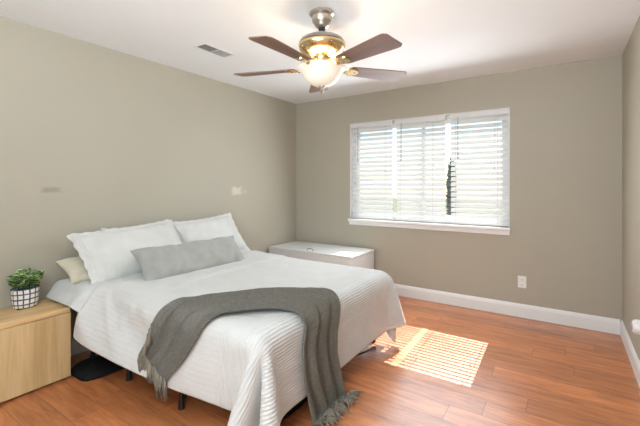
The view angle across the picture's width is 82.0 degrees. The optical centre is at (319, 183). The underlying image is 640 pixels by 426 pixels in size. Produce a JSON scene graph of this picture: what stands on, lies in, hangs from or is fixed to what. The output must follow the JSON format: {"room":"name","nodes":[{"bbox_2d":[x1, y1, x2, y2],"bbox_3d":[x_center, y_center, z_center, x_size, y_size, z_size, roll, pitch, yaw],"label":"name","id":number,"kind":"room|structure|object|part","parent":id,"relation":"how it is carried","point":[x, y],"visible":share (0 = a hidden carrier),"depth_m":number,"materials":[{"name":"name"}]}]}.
{"room":"bedroom","nodes":[
{"label":"bedroom","id":0,"kind":"room"},
{"bbox_2d":[0,16,295,337],"bbox_3d":[-1.822,0.094,3.093,0.160,2.440,5.450,0,0,34],"label":"wall","id":1,"kind":"structure","parent":0,"point":[93,137],"depth_m":3.11,"materials":[{"name":"beige paint"}]},
{"bbox_2d":[71,338,88,355],"bbox_3d":[-1.750,1.249,3.045,0.015,0.130,5.130,0,0,34],"label":"baseboard","id":2,"kind":"structure","parent":1,"relation":"attached to","point":[76,347],"depth_m":2.84,"materials":[{"name":"white paint"}]},
{"bbox_2d":[0,296,639,425],"bbox_3d":[-0.272,1.374,2.061,3.886,0.120,5.450,0,0,34],"label":"floor","id":3,"kind":"structure","parent":0,"point":[449,365],"depth_m":2.36,"materials":[{"name":"red laminate"}]},
{"bbox_2d":[0,299,70,402],"bbox_3d":[-1.982,1.074,2.364,0.350,0.480,0.540,0,0,34],"label":"nightstand","id":4,"kind":"object","parent":3,"relation":"on","point":[35,341],"visible":0.96,"depth_m":2.33,"materials":[{"name":"brown wood"}]},
{"bbox_2d":[6,268,45,309],"bbox_3d":[-1.994,0.704,2.496,0.200,0.260,0.208,0,0,-20],"label":"potted plant","id":5,"kind":"object","parent":4,"relation":"on","point":[26,295],"visible":1,"depth_m":2.46,"materials":[{"name":"green plant"}]},
{"bbox_3d":[-1.997,0.764,2.495,0.135,0.127,0.160,0,0,34],"label":"pot","id":6,"kind":"part","parent":5,"relation":"part of","materials":[{"name":"white ceramic"}]},
{"bbox_2d":[71,355,124,380],"bbox_3d":[-1.410,1.271,2.849,0.305,0.083,0.880,0,0,34],"label":"bag","id":7,"kind":"object","parent":3,"relation":"on","point":[97,366],"visible":0.28,"depth_m":2.52,"materials":[{"name":"black fabric"}]},
{"bbox_2d":[90,339,376,409],"bbox_3d":[-0.598,1.164,2.879,1.934,0.300,1.510,0,0,34],"label":"platform bed","id":8,"kind":"object","parent":3,"relation":"on","point":[181,403],"visible":0.11,"depth_m":2.45,"materials":[{"name":"black metal"}]},
{"bbox_3d":[-0.637,0.870,2.905,1.880,0.283,1.570,0,0,34],"label":"mattress","id":9,"kind":"object","parent":8,"relation":"on","visible":0},
{"bbox_2d":[46,250,250,312],"bbox_3d":[-1.153,0.813,3.162,0.819,0.257,1.796,0,0,34],"label":"sheet","id":10,"kind":"object","parent":9,"relation":"on","point":[74,296],"visible":0.13,"depth_m":2.54,"materials":[{"name":"white fabric"}]},
{"bbox_2d":[56,256,89,283],"bbox_3d":[-1.641,0.623,2.894,0.292,0.166,0.665,0,0,34],"label":"pillow","id":11,"kind":"object","parent":10,"relation":"on","point":[74,267],"visible":0.38,"depth_m":2.65,"materials":[{"name":"beige fabric"}]},
{"bbox_2d":[100,227,127,230],"bbox_3d":[-1.548,0.539,3.193,0.090,0.399,0.652,0,0,34],"label":"pillow sham","id":12,"kind":"object","parent":10,"relation":"on","point":[102,229],"visible":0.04,"depth_m":2.98,"materials":[{"name":"white fabric"}]},
{"bbox_2d":[67,219,182,283],"bbox_3d":[-1.468,0.529,2.965,0.367,0.409,0.899,0,0,34],"label":"pillow sham","id":13,"kind":"object","parent":10,"relation":"on","point":[106,255],"visible":0.7,"depth_m":2.77,"materials":[{"name":"white fabric"}]},
{"bbox_2d":[173,213,249,250],"bbox_3d":[-1.067,0.529,3.629,0.290,0.437,0.788,0,0,34],"label":"pillow sham","id":14,"kind":"object","parent":9,"relation":"on","point":[221,225],"visible":0.46,"depth_m":3.59,"materials":[{"name":"white fabric"}]},
{"bbox_2d":[73,250,405,425],"bbox_3d":[-0.426,0.983,2.728,1.621,0.630,1.880,0,0,34],"label":"coverlet","id":15,"kind":"object","parent":9,"relation":"on","point":[247,364],"visible":0.81,"depth_m":2.26,"materials":[{"name":"white fabric"}]},
{"bbox_2d":[130,235,243,280],"bbox_3d":[-1.038,0.613,3.075,0.242,0.270,0.998,0,0,36],"label":"lumbar cushion","id":16,"kind":"object","parent":15,"relation":"on","point":[159,262],"visible":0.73,"depth_m":2.92,"materials":[{"name":"grey fabric"}]},
{"bbox_2d":[137,287,363,425],"bbox_3d":[-0.385,0.985,2.143,1.339,0.648,0.468,0,0,-3],"label":"throw blanket","id":17,"kind":"object","parent":15,"relation":"on","point":[174,330],"visible":1,"depth_m":2.08,"materials":[{"name":"grey fabric"}]},
{"bbox_2d":[281,396,307,420],"bbox_3d":[-0.328,1.269,2.332,0.550,0.088,0.520,0,0,34],"label":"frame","id":18,"kind":"object","parent":3,"relation":"on","point":[298,405],"visible":0.05,"depth_m":2.12,"materials":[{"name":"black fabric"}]},
{"bbox_2d":[268,241,374,268],"bbox_3d":[0.004,1.040,4.571,1.208,0.548,0.575,0,0,34],"label":"storage chest","id":19,"kind":"object","parent":3,"relation":"on","point":[326,253],"visible":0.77,"depth_m":4.38,"materials":[{"name":"white paint"}]},
{"bbox_3d":[0.004,0.807,4.571,1.208,0.026,0.575,0,0,34],"label":"lid","id":20,"kind":"part","parent":19,"relation":"part of","materials":[{"name":"white paint"}]},
{"bbox_2d":[0,0,639,103],"bbox_3d":[-0.272,-1.186,2.061,3.886,0.120,5.450,0,0,34],"label":"ceiling","id":21,"kind":"structure","parent":0,"point":[441,40],"depth_m":2.73,"materials":[{"name":"paint"}]},
{"bbox_2d":[193,43,234,57],"bbox_3d":[-0.887,-1.121,3.107,0.150,0.009,0.330,0,0,34],"label":"ceiling vent","id":22,"kind":"object","parent":21,"relation":"in","point":[206,47],"visible":1,"depth_m":3.10,"materials":[{"name":"white metal"}]},
{"bbox_2d":[234,7,406,93],"bbox_3d":[-0.009,-0.858,2.387,1.202,0.536,1.144,0,0,34],"label":"ceiling fan","id":23,"kind":"object","parent":21,"relation":"hanging from","point":[321,46],"visible":1,"depth_m":2.32,"materials":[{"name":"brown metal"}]},
{"bbox_3d":[-0.370,-0.764,2.528,0.427,0.034,0.159,0,0,16],"label":"blade","id":24,"kind":"part","parent":23,"relation":"part of","materials":[{"name":"brown wood"}]},
{"bbox_3d":[-0.207,-0.764,2.088,0.159,0.034,0.427,0,0,34],"label":"blade","id":25,"kind":"part","parent":23,"relation":"part of","materials":[{"name":"brown wood"}]},
{"bbox_3d":[-0.137,-0.775,2.463,0.207,0.065,0.079,0,0,16],"label":"blade arm","id":26,"kind":"part","parent":23,"relation":"part of","materials":[{"name":"gold metal"}]},
{"bbox_3d":[-0.074,-0.775,2.290,0.079,0.065,0.207,0,0,34],"label":"blade arm","id":27,"kind":"part","parent":23,"relation":"part of","materials":[{"name":"gold metal"}]},
{"bbox_3d":[-0.003,-0.764,2.818,0.159,0.034,0.427,0,0,-2],"label":"blade","id":28,"kind":"part","parent":23,"relation":"part of","materials":[{"name":"brown wood"}]},
{"bbox_3d":[0.013,-0.949,2.420,0.304,0.054,0.304,0,0,34],"label":"motor","id":29,"kind":"part","parent":23,"relation":"part of","materials":[{"name":"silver metal"}]},
{"bbox_3d":[0.013,-0.702,2.420,0.316,0.124,0.316,0,0,34],"label":"lamp shade","id":30,"kind":"part","parent":23,"relation":"part of","materials":[{"name":"white glass"}]},
{"bbox_3d":[0.110,-0.775,2.297,0.079,0.065,0.207,0,0,-38],"label":"blade arm","id":31,"kind":"part","parent":23,"relation":"part of","materials":[{"name":"gold metal"}]},
{"bbox_3d":[0.160,-0.775,2.474,0.207,0.065,0.079,0,0,-20],"label":"blade arm","id":32,"kind":"part","parent":23,"relation":"part of","materials":[{"name":"gold metal"}]},
{"bbox_3d":[0.261,-0.764,2.108,0.159,0.034,0.427,0,0,-38],"label":"blade","id":33,"kind":"part","parent":23,"relation":"part of","materials":[{"name":"brown wood"}]},
{"bbox_3d":[0.387,-0.764,2.559,0.427,0.034,0.159,0,0,-20],"label":"blade","id":34,"kind":"part","parent":23,"relation":"part of","materials":[{"name":"brown wood"}]},
{"bbox_2d":[296,55,621,320],"bbox_3d":[1.194,0.094,4.263,3.566,2.440,0.160,0,0,34],"label":"wall","id":35,"kind":"structure","parent":0,"point":[565,237],"depth_m":3.62,"materials":[{"name":"beige paint"}]},
{"bbox_2d":[348,107,510,234],"bbox_3d":[1.173,-0.127,4.242,1.846,1.282,0.198,0,0,34],"label":"window","id":36,"kind":"structure","parent":35,"relation":"in","point":[483,229],"depth_m":4.16,"materials":[{"name":"white plastic"}]},
{"bbox_2d":[351,120,393,219],"bbox_3d":[0.640,-0.163,4.565,0.554,1.192,0.078,0,0,34],"label":"window blind","id":37,"kind":"object","parent":36,"relation":"attached to","point":[387,181],"visible":1,"depth_m":4.56,"materials":[{"name":"white plastic"}]},
{"bbox_3d":[0.486,-0.149,4.683,0.004,1.137,0.046,0,0,34],"label":"ladder cord","id":38,"kind":"part","parent":37,"relation":"part of","materials":[{"name":"white fabric"}]},
{"bbox_3d":[0.647,0.424,4.576,0.550,0.018,0.052,0,0,34],"label":"rail","id":39,"kind":"part","parent":37,"relation":"part of","materials":[{"name":"white plastic"}]},
{"bbox_3d":[0.856,-0.165,4.529,0.886,1.117,0.020,0,0,34],"label":"sash","id":40,"kind":"part","parent":36,"relation":"part of","materials":[{"name":"white plastic"}]},
{"bbox_2d":[395,115,446,222],"bbox_3d":[1.148,-0.163,4.227,0.581,1.192,0.078,0,0,34],"label":"window blind","id":41,"kind":"object","parent":36,"relation":"attached to","point":[400,181],"visible":1,"depth_m":4.22,"materials":[{"name":"white plastic"}]},
{"bbox_3d":[1.155,0.424,4.238,0.577,0.018,0.052,0,0,34],"label":"rail","id":42,"kind":"part","parent":41,"relation":"part of","materials":[{"name":"white plastic"}]},
{"bbox_3d":[1.277,-0.149,4.157,0.004,1.137,0.046,0,0,34],"label":"ladder cord","id":43,"kind":"part","parent":41,"relation":"part of","materials":[{"name":"white fabric"}]},
{"bbox_3d":[1.155,0.476,4.215,1.846,0.075,0.133,0,0,34],"label":"sill","id":44,"kind":"part","parent":36,"relation":"part of","materials":[{"name":"white paint"}]},
{"bbox_3d":[1.574,-0.165,4.082,0.886,1.117,0.020,0,0,34],"label":"sash","id":45,"kind":"part","parent":36,"relation":"part of","materials":[{"name":"white plastic"}]},
{"bbox_2d":[450,109,508,226],"bbox_3d":[1.669,-0.163,3.880,0.573,1.192,0.078,0,0,34],"label":"window blind","id":46,"kind":"object","parent":36,"relation":"attached to","point":[472,186],"visible":1,"depth_m":3.88,"materials":[{"name":"white plastic"}]},
{"bbox_3d":[1.486,-0.149,4.018,0.004,1.137,0.046,0,0,34],"label":"ladder cord","id":47,"kind":"part","parent":46,"relation":"part of","materials":[{"name":"white fabric"}]},
{"bbox_3d":[1.677,0.424,3.891,0.569,0.018,0.052,0,0,34],"label":"rail","id":48,"kind":"part","parent":46,"relation":"part of","materials":[{"name":"white plastic"}]},
{"bbox_3d":[1.831,-0.149,3.788,0.004,1.137,0.046,0,0,34],"label":"ladder cord","id":49,"kind":"part","parent":46,"relation":"part of","materials":[{"name":"white fabric"}]},
{"bbox_2d":[394,284,619,334],"bbox_3d":[1.146,1.249,4.190,3.536,0.130,0.015,0,0,34],"label":"baseboard","id":50,"kind":"structure","parent":35,"relation":"attached to","point":[586,321],"depth_m":3.65,"materials":[{"name":"white paint"}]},
{"bbox_2d":[518,276,525,287],"bbox_3d":[1.993,0.967,3.629,0.074,0.116,0.009,0,0,34],"label":"wall outlet","id":51,"kind":"object","parent":35,"relation":"attached to","point":[521,279],"visible":1,"depth_m":3.63,"materials":[{"name":"white plastic"}]},
{"bbox_2d":[622,16,639,360],"bbox_3d":[1.279,0.094,1.028,0.160,2.440,5.450,0,0,34],"label":"wall","id":52,"kind":"structure","parent":0,"point":[630,56],"depth_m":2.80,"materials":[{"name":"beige paint"}]},
{"bbox_2d":[620,320,639,387],"bbox_3d":[1.206,1.249,1.077,0.015,0.130,5.130,0,0,34],"label":"baseboard","id":53,"kind":"structure","parent":52,"relation":"attached to","point":[635,363],"depth_m":2.70,"materials":[{"name":"white paint"}]},
{"bbox_2d":[630,319,639,334],"bbox_3d":[2.001,0.896,2.320,0.068,0.116,0.092,0,0,34],"label":"plug","id":54,"kind":"object","parent":52,"relation":"attached to","point":[635,324],"visible":1,"depth_m":2.30,"materials":[{"name":"white plastic"}]},
{"label":"outside","id":55,"kind":"structure","parent":0,"visible":0},
{"bbox_2d":[361,198,501,214],"bbox_3d":[12.337,1.664,18.534,40.000,0.100,35.470,0,0,34],"label":"lawn","id":56,"kind":"structure","parent":55,"point":[394,200],"depth_m":26.40,"materials":[{"name":"green plant"}]},
{"bbox_2d":[446,156,457,214],"bbox_3d":[3.001,0.491,8.342,0.286,2.250,0.461,0,0,34],"label":"tree","id":57,"kind":"object","parent":56,"relation":"on","point":[448,182],"visible":0.38,"depth_m":8.25,"materials":[{"name":"green plant"}]}
]}

